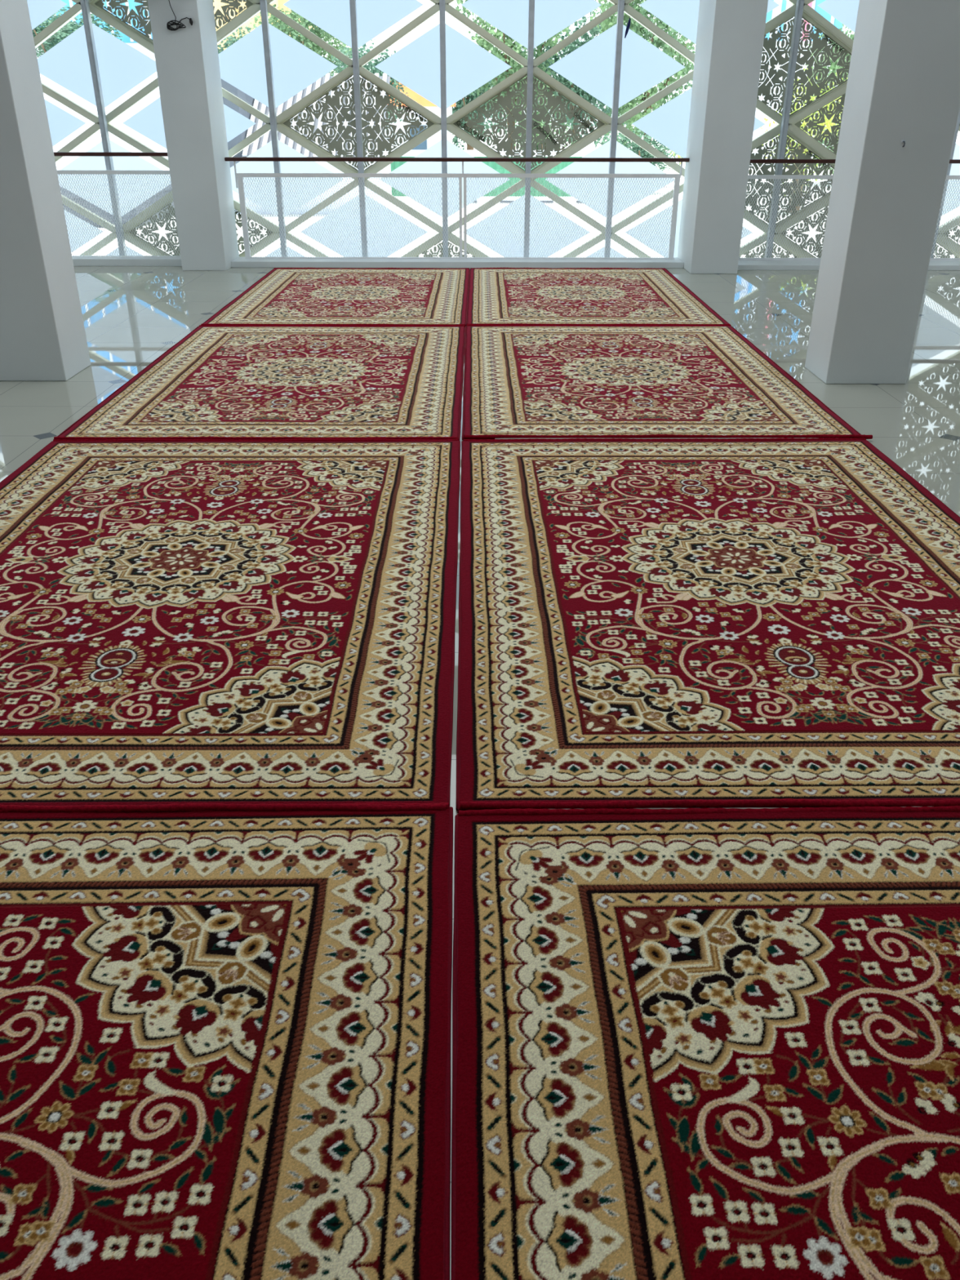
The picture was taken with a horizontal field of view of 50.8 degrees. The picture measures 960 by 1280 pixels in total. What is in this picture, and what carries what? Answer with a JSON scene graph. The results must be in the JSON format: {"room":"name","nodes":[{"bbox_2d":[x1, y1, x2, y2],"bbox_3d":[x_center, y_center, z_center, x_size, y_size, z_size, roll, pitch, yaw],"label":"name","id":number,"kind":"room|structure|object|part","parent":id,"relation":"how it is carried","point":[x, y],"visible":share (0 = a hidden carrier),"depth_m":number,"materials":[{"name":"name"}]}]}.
{"room":"mosque","nodes":[
{"label":"mosque","id":0,"kind":"room"},
{"bbox_2d":[26,0,255,255],"bbox_3d":[-5.145,-5.821,9.961,5.712,6.483,0.216,0,28,0],"label":"window","id":1,"kind":"structure","parent":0,"point":[91,63],"depth_m":10.22,"materials":[{"name":"clear glass"}]},
{"bbox_3d":[-4.710,-6.202,9.848,1.370,0.770,0.001,0,28,0],"label":"frosted pane","id":2,"kind":"part","parent":1,"relation":"part of","materials":[{"name":"clear glass"}]},
{"bbox_3d":[-4.712,-5.288,10.329,1.370,0.770,0.001,0,28,0],"label":"frosted pane","id":3,"kind":"part","parent":1,"relation":"part of","materials":[{"name":"clear glass"}]},
{"bbox_3d":[-4.713,-4.374,10.811,1.370,0.770,0.001,0,28,0],"label":"frosted pane","id":4,"kind":"part","parent":1,"relation":"part of","materials":[{"name":"glass"}]},
{"bbox_3d":[-3.843,-5.735,10.093,1.370,0.770,0.001,0,28,0],"label":"frosted pane","id":5,"kind":"part","parent":1,"relation":"part of","materials":[{"name":"glass"}]},
{"bbox_3d":[-3.844,-4.827,10.571,1.370,0.770,0.001,0,28,0],"label":"frosted pane","id":6,"kind":"part","parent":1,"relation":"part of","materials":[{"name":"clear glass"}]},
{"bbox_3d":[-3.846,-3.919,11.049,1.370,0.770,0.001,0,28,0],"label":"frosted pane","id":7,"kind":"part","parent":1,"relation":"part of","materials":[{"name":"clear glass"}]},
{"bbox_2d":[90,0,255,44],"bbox_3d":[-2.973,-6.183,9.818,1.690,1.004,0.046,0,28,0],"label":"perforated panel","id":8,"kind":"object","parent":1,"relation":"attached to","point":[115,5],"visible":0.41,"depth_m":9.86,"materials":[{"name":"grey metal"}]},
{"bbox_3d":[-2.975,-5.285,10.329,1.370,0.770,0.001,0,28,0],"label":"frosted pane","id":9,"kind":"part","parent":1,"relation":"part of","materials":[{"name":"clear glass"}]},
{"bbox_2d":[124,198,275,257],"bbox_3d":[-2.976,-4.355,10.780,1.690,1.004,0.046,0,28,0],"label":"perforated panel","id":10,"kind":"object","parent":1,"relation":"attached to","point":[238,222],"visible":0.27,"depth_m":10.79,"materials":[{"name":"grey metal"}]},
{"bbox_2d":[0,266,959,1279],"bbox_3d":[0.000,0.149,3.107,18.000,0.250,17.360,0,28,0],"label":"floor","id":11,"kind":"structure","parent":0,"point":[132,315],"depth_m":6.79,"materials":[{"name":"tile"}]},
{"bbox_2d":[0,0,90,381],"bbox_3d":[-2.712,-3.957,5.050,0.463,5.200,0.440,0,28,0],"label":"column","id":12,"kind":"structure","parent":11,"relation":"on","point":[42,334],"depth_m":5.77,"materials":[{"name":"white paint"}]},
{"bbox_2d":[71,255,182,266],"bbox_3d":[-5.224,-3.978,10.590,4.438,0.070,0.280,0,28,0],"label":"trim","id":13,"kind":"structure","parent":11,"relation":"on","point":[77,261],"depth_m":10.47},
{"bbox_2d":[53,151,180,257],"bbox_3d":[-4.705,-4.449,10.375,3.403,1.015,0.060,0,28,0],"label":"railing","id":14,"kind":"object","parent":13,"relation":"on","point":[61,172],"visible":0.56,"depth_m":10.36,"materials":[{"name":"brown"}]},
{"bbox_3d":[-4.698,-4.883,10.147,3.388,0.036,0.060,0,28,0],"label":"handrail","id":15,"kind":"part","parent":14,"relation":"part of","materials":[{"name":"brown wood"}]},
{"bbox_2d":[147,0,239,271],"bbox_3d":[-2.779,-6.178,9.270,0.446,5.200,0.643,0,28,0],"label":"column","id":16,"kind":"structure","parent":11,"relation":"on","point":[187,59],"depth_m":9.68,"materials":[{"name":"white paint"}]},
{"bbox_2d":[166,0,193,31],"bbox_3d":[-2.790,-5.866,8.889,0.612,0.849,0.322,0,28,0],"label":"wall fan","id":17,"kind":"object","parent":16,"relation":"attached to","point":[169,27],"visible":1,"depth_m":9.18,"materials":[{"name":"black plastic"}]},
{"bbox_2d":[0,802,453,1279],"bbox_3d":[-1.036,1.083,1.041,2.005,0.025,2.970,0,28,-1],"label":"rug","id":18,"kind":"object","parent":11,"relation":"on","point":[225,1035],"visible":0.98,"depth_m":1.76,"materials":[{"name":"carpet"}]},
{"bbox_2d":[0,438,460,813],"bbox_3d":[-1.083,-0.291,3.647,2.005,0.030,2.970,0,28,0],"label":"rug","id":19,"kind":"object","parent":11,"relation":"on","point":[186,624],"visible":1,"depth_m":3.17,"materials":[{"name":"carpet"}]},
{"bbox_2d":[53,324,465,440],"bbox_3d":[-1.104,-1.668,6.262,2.005,0.030,2.946,0,28,0],"label":"rug","id":20,"kind":"object","parent":11,"relation":"on","point":[270,382],"visible":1,"depth_m":5.89,"materials":[{"name":"carpet"}]},
{"bbox_2d":[200,267,470,326],"bbox_3d":[-1.102,-3.071,8.932,2.005,0.025,3.040,0,28,0],"label":"rug","id":21,"kind":"object","parent":11,"relation":"on","point":[366,296],"visible":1,"depth_m":8.60,"materials":[{"name":"carpet"}]},
{"bbox_2d":[231,257,684,268],"bbox_3d":[-0.232,-3.943,10.550,4.656,0.060,0.375,0,28,0],"label":"trim","id":22,"kind":"structure","parent":11,"relation":"on","point":[239,262],"depth_m":10.39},
{"bbox_2d":[224,156,688,259],"bbox_3d":[-0.231,-4.409,10.359,4.656,0.973,0.060,0,28,0],"label":"railing","id":23,"kind":"object","parent":22,"relation":"on","point":[239,180],"visible":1,"depth_m":10.35,"materials":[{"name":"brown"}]},
{"bbox_3d":[-2.428,-4.343,10.395,0.052,0.805,0.032,0,28,0],"label":"post","id":24,"kind":"part","parent":23,"relation":"part of","materials":[{"name":"white metal"}]},
{"bbox_3d":[-1.300,-4.343,10.394,2.208,0.772,0.008,0,28,0],"label":"panel","id":25,"kind":"part","parent":23,"relation":"part of","materials":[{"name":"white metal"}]},
{"bbox_3d":[-0.230,-4.824,10.140,4.656,0.036,0.060,0,28,0],"label":"handrail","id":26,"kind":"part","parent":23,"relation":"part of","materials":[{"name":"brown wood"}]},
{"bbox_3d":[-0.198,-4.340,10.395,0.028,0.805,0.032,0,28,0],"label":"post","id":27,"kind":"part","parent":23,"relation":"part of","materials":[{"name":"white metal"}]},
{"bbox_3d":[-0.153,-4.339,10.395,0.028,0.805,0.032,0,28,0],"label":"post","id":28,"kind":"part","parent":23,"relation":"part of","materials":[{"name":"white metal"}]},
{"bbox_3d":[0.922,-4.340,10.394,2.153,0.772,0.008,0,28,0],"label":"panel","id":29,"kind":"part","parent":23,"relation":"part of","materials":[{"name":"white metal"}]},
{"bbox_3d":[1.997,-4.336,10.395,0.052,0.805,0.032,0,28,0],"label":"post","id":30,"kind":"part","parent":23,"relation":"part of","materials":[{"name":"white metal"}]},
{"bbox_2d":[466,267,731,325],"bbox_3d":[0.896,-3.079,8.955,2.005,0.025,3.045,0,28,0],"label":"rug","id":31,"kind":"object","parent":11,"relation":"on","point":[495,295],"visible":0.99,"depth_m":8.71,"materials":[{"name":"fabric"}]},
{"bbox_2d":[462,324,872,440],"bbox_3d":[0.913,-1.679,6.284,2.029,0.034,2.953,0,28,0],"label":"rug","id":32,"kind":"object","parent":11,"relation":"on","point":[521,381],"visible":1,"depth_m":5.92,"materials":[{"name":"carpet"}]},
{"bbox_2d":[450,805,959,1279],"bbox_3d":[0.967,1.083,1.048,2.005,0.024,2.970,0,28,-1],"label":"rug","id":33,"kind":"object","parent":11,"relation":"on","point":[705,1043],"visible":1,"depth_m":1.76,"materials":[{"name":"carpet"}]},
{"bbox_2d":[455,437,959,813],"bbox_3d":[0.928,-0.300,3.663,2.005,0.035,2.972,0,28,-1],"label":"rug","id":34,"kind":"object","parent":11,"relation":"on","point":[682,623],"visible":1,"depth_m":3.17,"materials":[{"name":"carpet"}]},
{"bbox_2d":[677,0,768,274],"bbox_3d":[2.333,-6.132,9.198,0.465,5.200,0.806,0,28,0],"label":"column","id":35,"kind":"structure","parent":11,"relation":"on","point":[730,35],"depth_m":9.53,"materials":[{"name":"white paint"}]},
{"bbox_2d":[737,260,959,270],"bbox_3d":[4.734,-3.902,10.497,4.345,0.050,0.500,0,28,0],"label":"trim","id":36,"kind":"structure","parent":11,"relation":"on","point":[742,264],"depth_m":10.28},
{"bbox_2d":[738,159,959,261],"bbox_3d":[4.735,-4.397,10.361,4.348,0.963,0.060,0,28,0],"label":"railing","id":37,"kind":"object","parent":36,"relation":"on","point":[812,177],"visible":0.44,"depth_m":10.37,"materials":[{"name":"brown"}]},
{"bbox_3d":[4.735,-4.807,10.145,4.345,0.036,0.060,0,28,0],"label":"handrail","id":38,"kind":"part","parent":37,"relation":"part of","materials":[{"name":"brown wood"}]},
{"bbox_2d":[804,0,959,384],"bbox_3d":[2.308,-3.933,5.019,0.479,5.200,0.450,0,28,0],"label":"column","id":39,"kind":"structure","parent":11,"relation":"on","point":[904,79],"depth_m":5.58,"materials":[{"name":"white paint"}]},
{"bbox_2d":[216,0,779,257],"bbox_3d":[-0.034,-5.813,9.961,5.913,6.483,0.216,0,28,0],"label":"window","id":40,"kind":"structure","parent":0,"point":[443,66],"depth_m":10.16,"materials":[{"name":"clear glass"}]},
{"bbox_3d":[-2.106,-5.732,10.093,1.370,0.770,0.001,0,28,0],"label":"frosted pane","id":41,"kind":"part","parent":40,"relation":"part of","materials":[{"name":"clear glass"}]},
{"bbox_3d":[-2.109,-3.917,11.049,1.370,0.770,0.001,0,28,0],"label":"frosted pane","id":42,"kind":"part","parent":40,"relation":"part of","materials":[{"name":"clear glass"}]},
{"bbox_3d":[-2.107,-4.824,10.571,1.370,0.770,0.001,0,28,0],"label":"frosted pane","id":43,"kind":"part","parent":40,"relation":"part of","materials":[{"name":"clear glass"}]},
{"bbox_3d":[-1.236,-6.196,9.848,1.370,0.770,0.001,0,28,0],"label":"frosted pane","id":44,"kind":"part","parent":40,"relation":"part of","materials":[{"name":"clear glass"}]},
{"bbox_2d":[279,72,436,173],"bbox_3d":[-1.238,-5.266,10.299,1.690,1.004,0.046,0,28,0],"label":"perforated panel","id":45,"kind":"object","parent":40,"relation":"attached to","point":[333,101],"visible":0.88,"depth_m":10.30,"materials":[{"name":"grey metal"}]},
{"bbox_3d":[-1.239,-4.368,10.811,1.370,0.770,0.001,0,28,0],"label":"frosted pane","id":46,"kind":"part","parent":40,"relation":"part of","materials":[{"name":"clear glass"}]},
{"bbox_3d":[-0.369,-5.729,10.093,1.370,0.770,0.001,0,28,0],"label":"frosted pane","id":47,"kind":"part","parent":40,"relation":"part of","materials":[{"name":"clear glass"}]},
{"bbox_3d":[-0.370,-4.822,10.571,1.370,0.770,0.001,0,28,0],"label":"frosted pane","id":48,"kind":"part","parent":40,"relation":"part of","materials":[{"name":"clear glass"}]},
{"bbox_2d":[413,238,476,257],"bbox_3d":[-0.372,-3.897,11.018,1.690,1.004,0.046,0,28,0],"label":"perforated panel","id":49,"kind":"object","parent":40,"relation":"attached to","point":[433,245],"visible":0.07,"depth_m":10.88,"materials":[{"name":"grey metal"}]},
{"bbox_3d":[0.498,-4.365,10.811,1.370,0.770,0.001,0,28,0],"label":"frosted pane","id":50,"kind":"part","parent":40,"relation":"part of","materials":[{"name":"glass"}]},
{"bbox_2d":[449,73,607,173],"bbox_3d":[0.499,-5.263,10.299,1.690,1.004,0.046,0,28,0],"label":"perforated panel","id":51,"kind":"object","parent":40,"relation":"attached to","point":[504,101],"visible":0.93,"depth_m":10.30,"materials":[{"name":"grey metal"}]},
{"bbox_3d":[0.501,-6.194,9.848,1.370,0.770,0.001,0,28,0],"label":"frosted pane","id":52,"kind":"part","parent":40,"relation":"part of","materials":[{"name":"clear glass"}]},
{"bbox_3d":[1.365,-3.911,11.049,1.370,0.770,0.001,0,28,0],"label":"frosted pane","id":53,"kind":"part","parent":40,"relation":"part of","materials":[{"name":"clear glass"}]},
{"bbox_3d":[1.367,-4.819,10.571,1.370,0.770,0.001,0,28,0],"label":"frosted pane","id":54,"kind":"part","parent":40,"relation":"part of","materials":[{"name":"glass"}]},
{"bbox_3d":[1.368,-5.727,10.093,1.370,0.770,0.001,0,28,0],"label":"frosted pane","id":55,"kind":"part","parent":40,"relation":"part of","materials":[{"name":"glass"}]},
{"bbox_2d":[624,17,631,38],"bbox_3d":[1.440,-5.962,9.841,0.050,0.169,0.030,-11,30,-20],"label":"strap","id":56,"kind":"object","parent":40,"relation":"hanging from","point":[629,20],"visible":1,"depth_m":9.83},
{"bbox_3d":[2.235,-4.362,10.811,1.370,0.770,0.001,0,28,0],"label":"frosted pane","id":57,"kind":"part","parent":40,"relation":"part of","materials":[{"name":"clear glass"}]},
{"bbox_3d":[2.236,-5.277,10.329,1.370,0.770,0.001,0,28,0],"label":"frosted pane","id":58,"kind":"part","parent":40,"relation":"part of","materials":[{"name":"clear glass"}]},
{"bbox_3d":[2.238,-6.191,9.848,1.370,0.770,0.001,0,28,0],"label":"frosted pane","id":59,"kind":"part","parent":40,"relation":"part of","materials":[{"name":"clear glass"}]},
{"bbox_2d":[71,128,959,257],"bbox_3d":[0.047,-28.908,59.340,160.000,0.300,108.050,0,28,0],"label":"ground","id":60,"kind":"structure","parent":0,"point":[592,146],"depth_m":18.32,"materials":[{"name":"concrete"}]},
{"bbox_2d":[32,6,124,57],"bbox_3d":[-11.643,-15.797,29.310,3.892,4.440,2.745,23,35,36],"label":"tree","id":61,"kind":"object","parent":60,"relation":"on","point":[70,27],"visible":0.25,"depth_m":27.95,"materials":[{"name":"green plant"}]},
{"bbox_2d":[35,0,155,57],"bbox_3d":[-21.451,-29.582,44.879,16.400,14.300,9.350,0,28,0],"label":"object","id":62,"kind":"object","parent":60,"relation":"on","point":[131,3],"visible":0.09,"depth_m":42.51,"materials":[{"name":"white"}]},
{"bbox_2d":[36,57,169,170],"bbox_3d":[-11.277,-13.725,26.857,7.500,3.050,0.400,0,28,0],"label":"lattice frame","id":63,"kind":"structure","parent":60,"relation":"on","point":[95,139],"depth_m":26.67,"materials":[{"name":"white metal"}]},
{"bbox_2d":[59,184,173,227],"bbox_3d":[-7.661,-8.288,19.093,3.250,0.670,2.700,0,28,0],"label":"lattice screen","id":64,"kind":"object","parent":60,"relation":"on","point":[166,187],"visible":0.02,"depth_m":18.06,"materials":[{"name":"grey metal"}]},
{"bbox_2d":[217,26,257,53],"bbox_3d":[-7.278,-15.564,29.359,3.269,3.997,2.298,18,33,30],"label":"tree","id":65,"kind":"object","parent":60,"relation":"on","point":[231,40],"visible":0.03,"depth_m":28.34,"materials":[{"name":"green plant"}]},
{"bbox_2d":[213,0,316,51],"bbox_3d":[-9.657,-26.121,40.486,5.300,12.300,6.330,0,28,0],"label":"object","id":66,"kind":"object","parent":60,"relation":"on","point":[279,3],"visible":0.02,"depth_m":38.49,"materials":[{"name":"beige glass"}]},
{"bbox_2d":[248,4,351,75],"bbox_3d":[-4.305,-13.964,25.832,2.767,4.460,2.631,-10,29,-19],"label":"tree","id":67,"kind":"object","parent":60,"relation":"on","point":[282,26],"visible":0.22,"depth_m":25.05,"materials":[{"name":"green plant"}]},
{"bbox_2d":[221,73,391,213],"bbox_3d":[-3.483,-10.096,20.519,3.200,2.553,2.715,0,28,0],"label":"lattice panel","id":68,"kind":"object","parent":60,"relation":"on","point":[265,139],"visible":0.14,"depth_m":20.18,"materials":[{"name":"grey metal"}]},
{"bbox_3d":[-4.843,-10.420,20.511,0.480,1.730,2.400,0,28,0],"label":"gable panel","id":69,"kind":"part","parent":68,"relation":"part of","materials":[{"name":"grey metal"}]},
{"bbox_3d":[-3.459,-9.558,21.133,3.050,1.030,1.900,0,28,0],"label":"wall panel","id":70,"kind":"part","parent":68,"relation":"part of","materials":[{"name":"white"}]},
{"bbox_2d":[330,39,408,129],"bbox_3d":[-2.532,-12.217,23.756,1.724,3.309,2.452,-12,30,-22],"label":"tree","id":71,"kind":"object","parent":60,"relation":"on","point":[371,65],"visible":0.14,"depth_m":23.02,"materials":[{"name":"green plant"}]},
{"bbox_2d":[384,82,455,150],"bbox_3d":[-1.677,-13.972,27.679,2.000,2.750,2.000,0,28,0],"label":"lattice screen","id":72,"kind":"object","parent":60,"relation":"on","point":[437,137],"visible":0.2,"depth_m":26.89,"materials":[{"name":"white metal"}]},
{"bbox_3d":[-1.678,-13.618,27.866,1.800,1.950,1.600,0,28,0],"label":"wall panel","id":73,"kind":"part","parent":72,"relation":"part of","materials":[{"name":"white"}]},
{"bbox_2d":[452,44,506,150],"bbox_3d":[-0.386,-17.050,32.474,3.233,3.752,2.350,0,28,0],"label":"tree","id":74,"kind":"object","parent":60,"relation":"on","point":[466,100],"visible":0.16,"depth_m":32.30,"materials":[{"name":"green plant"}]},
{"bbox_2d":[382,150,592,196],"bbox_3d":[-0.832,-10.897,23.664,7.100,1.050,0.170,0,28,0],"label":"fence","id":75,"kind":"object","parent":60,"relation":"on","point":[411,153],"visible":0.12,"depth_m":23.57,"materials":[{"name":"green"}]},
{"bbox_2d":[455,0,576,150],"bbox_3d":[0.807,-14.236,25.593,2.919,5.178,3.070,12,30,22],"label":"tree","id":76,"kind":"object","parent":60,"relation":"on","point":[515,66],"visible":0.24,"depth_m":25.04,"materials":[{"name":"green plant"}]},
{"bbox_2d":[395,196,679,204],"bbox_3d":[-3.734,-10.013,22.973,16.500,0.120,0.420,0,28,0],"label":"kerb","id":77,"kind":"object","parent":60,"relation":"on","point":[504,201],"visible":0.12,"depth_m":22.80,"materials":[{"name":"concrete"}]},
{"bbox_2d":[513,111,577,150],"bbox_3d":[1.529,-12.156,25.226,1.731,1.863,1.821,-9,29,-16],"label":"tree","id":78,"kind":"object","parent":60,"relation":"on","point":[541,122],"visible":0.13,"depth_m":24.85,"materials":[{"name":"green plant"}]},
{"bbox_2d":[513,2,635,147],"bbox_3d":[2.647,-15.792,29.137,3.821,4.638,2.686,11,30,19],"label":"tree","id":79,"kind":"object","parent":60,"relation":"on","point":[571,46],"visible":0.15,"depth_m":28.73,"materials":[{"name":"green plant"}]},
{"bbox_2d":[595,128,681,171],"bbox_3d":[3.876,-11.911,25.157,2.329,1.506,1.638,-10,30,-19],"label":"tree","id":80,"kind":"object","parent":60,"relation":"on","point":[638,150],"visible":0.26,"depth_m":24.70,"materials":[{"name":"green plant"}]},
{"bbox_2d":[590,0,695,146],"bbox_3d":[4.478,-14.571,26.231,3.070,5.187,2.919,-17,32,-29],"label":"lattice frame","id":81,"kind":"object","parent":60,"relation":"on","point":[635,26],"visible":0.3,"depth_m":25.75,"materials":[{"name":"green plant"}]},
{"bbox_2d":[670,150,685,168],"bbox_3d":[4.770,-10.151,21.374,1.472,1.911,1.666,14,31,25],"label":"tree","id":82,"kind":"object","parent":60,"relation":"on","point":[671,150],"visible":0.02,"depth_m":21.34,"materials":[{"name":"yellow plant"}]},
{"bbox_2d":[688,0,850,88],"bbox_3d":[13.050,-30.422,44.435,5.700,16.300,7.300,0,28,0],"label":"building","id":83,"kind":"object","parent":60,"relation":"on","point":[784,4],"visible":0.02,"depth_m":42.56,"materials":[{"name":"white"}]},
{"bbox_3d":[11.872,-28.633,41.354,0.850,16.000,0.120,0,28,0],"label":"stripe panel","id":84,"kind":"part","parent":83,"relation":"part of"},
{"bbox_3d":[12.772,-28.632,41.354,0.150,16.000,0.120,0,28,0],"label":"stripe panel","id":85,"kind":"part","parent":83,"relation":"part of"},
{"bbox_3d":[13.817,-28.630,41.354,0.220,16.000,0.120,0,28,0],"label":"stripe panel","id":86,"kind":"part","parent":83,"relation":"part of","materials":[{"name":"red"}]},
{"bbox_3d":[14.447,-28.629,41.354,0.700,16.000,0.120,0,28,0],"label":"stripe panel","id":87,"kind":"part","parent":83,"relation":"part of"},
{"bbox_3d":[15.172,-28.628,41.354,0.350,16.000,0.120,0,28,0],"label":"stripe panel","id":88,"kind":"part","parent":83,"relation":"part of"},
{"bbox_2d":[751,40,839,166],"bbox_3d":[12.434,-20.811,39.323,6.900,4.050,5.300,0,28,0],"label":"building","id":89,"kind":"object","parent":60,"relation":"on","point":[758,114],"visible":0.02,"depth_m":37.21,"materials":[{"name":"white"}]},
{"bbox_2d":[759,67,847,213],"bbox_3d":[6.377,-9.960,20.104,1.708,2.751,1.498,22,35,35],"label":"tree","id":90,"kind":"object","parent":60,"relation":"on","point":[828,122],"visible":0.14,"depth_m":19.90,"materials":[{"name":"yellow plant"}]},
{"bbox_2d":[804,23,854,181],"bbox_3d":[10.234,-14.589,27.466,3.060,4.090,2.918,0,28,0],"label":"tree","id":91,"kind":"object","parent":60,"relation":"on","point":[833,66],"visible":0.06,"depth_m":27.04,"materials":[{"name":"green plant"}]},
{"bbox_2d":[739,0,959,257],"bbox_3d":[4.742,-5.805,9.961,5.044,6.483,0.216,0,28,0],"label":"lattice frame","id":92,"kind":"structure","parent":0,"point":[845,11],"depth_m":10.21,"materials":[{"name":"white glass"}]},
{"bbox_2d":[738,239,800,257],"bbox_3d":[3.102,-3.892,11.018,1.690,1.004,0.046,0,28,0],"label":"perforated panel","id":93,"kind":"object","parent":92,"relation":"attached to","point":[774,244],"visible":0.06,"depth_m":10.88,"materials":[{"name":"grey metal"}]},
{"bbox_2d":[744,131,835,226],"bbox_3d":[3.104,-4.800,10.540,1.690,1.004,0.046,0,28,0],"label":"perforated panel","id":94,"kind":"object","parent":92,"relation":"attached to","point":[792,170],"visible":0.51,"depth_m":10.53,"materials":[{"name":"grey metal"}]},
{"bbox_2d":[778,204,828,257],"bbox_3d":[3.972,-4.343,10.780,1.690,1.004,0.046,0,28,0],"label":"perforated panel","id":95,"kind":"object","parent":92,"relation":"attached to","point":[826,208],"visible":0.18,"depth_m":10.79,"materials":[{"name":"grey metal"}]},
{"bbox_2d":[756,12,852,117],"bbox_3d":[3.105,-5.708,10.063,1.690,1.004,0.046,0,28,0],"label":"perforated panel","id":96,"kind":"object","parent":92,"relation":"attached to","point":[818,43],"visible":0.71,"depth_m":10.06,"materials":[{"name":"grey metal"}]},
{"bbox_2d":[792,92,845,156],"bbox_3d":[3.973,-5.258,10.299,1.690,1.004,0.046,0,28,0],"label":"perforated panel","id":97,"kind":"object","parent":92,"relation":"attached to","point":[838,108],"visible":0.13,"depth_m":10.31,"materials":[{"name":"grey metal"}]},
{"bbox_3d":[3.975,-6.188,9.848,1.370,0.770,0.001,0,28,0],"label":"frosted pane","id":98,"kind":"part","parent":92,"relation":"part of","materials":[{"name":"clear glass"}]},
{"bbox_2d":[933,239,959,257],"bbox_3d":[4.839,-3.889,11.018,1.690,1.004,0.046,0,28,0],"label":"perforated panel","id":99,"kind":"object","parent":92,"relation":"attached to","point":[945,246],"visible":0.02,"depth_m":10.87,"materials":[{"name":"white metal"}]},
{"bbox_2d":[941,223,959,246],"bbox_3d":[5.709,-4.341,10.780,1.690,1.004,0.046,0,28,0],"label":"perforated panel","id":100,"kind":"object","parent":92,"relation":"attached to","point":[954,228],"visible":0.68,"depth_m":10.79,"materials":[{"name":"grey metal"}]},
{"bbox_3d":[4.841,-4.813,10.571,1.370,0.770,0.001,0,28,0],"label":"frosted pane","id":101,"kind":"part","parent":92,"relation":"part of","materials":[{"name":"glass"}]}
]}

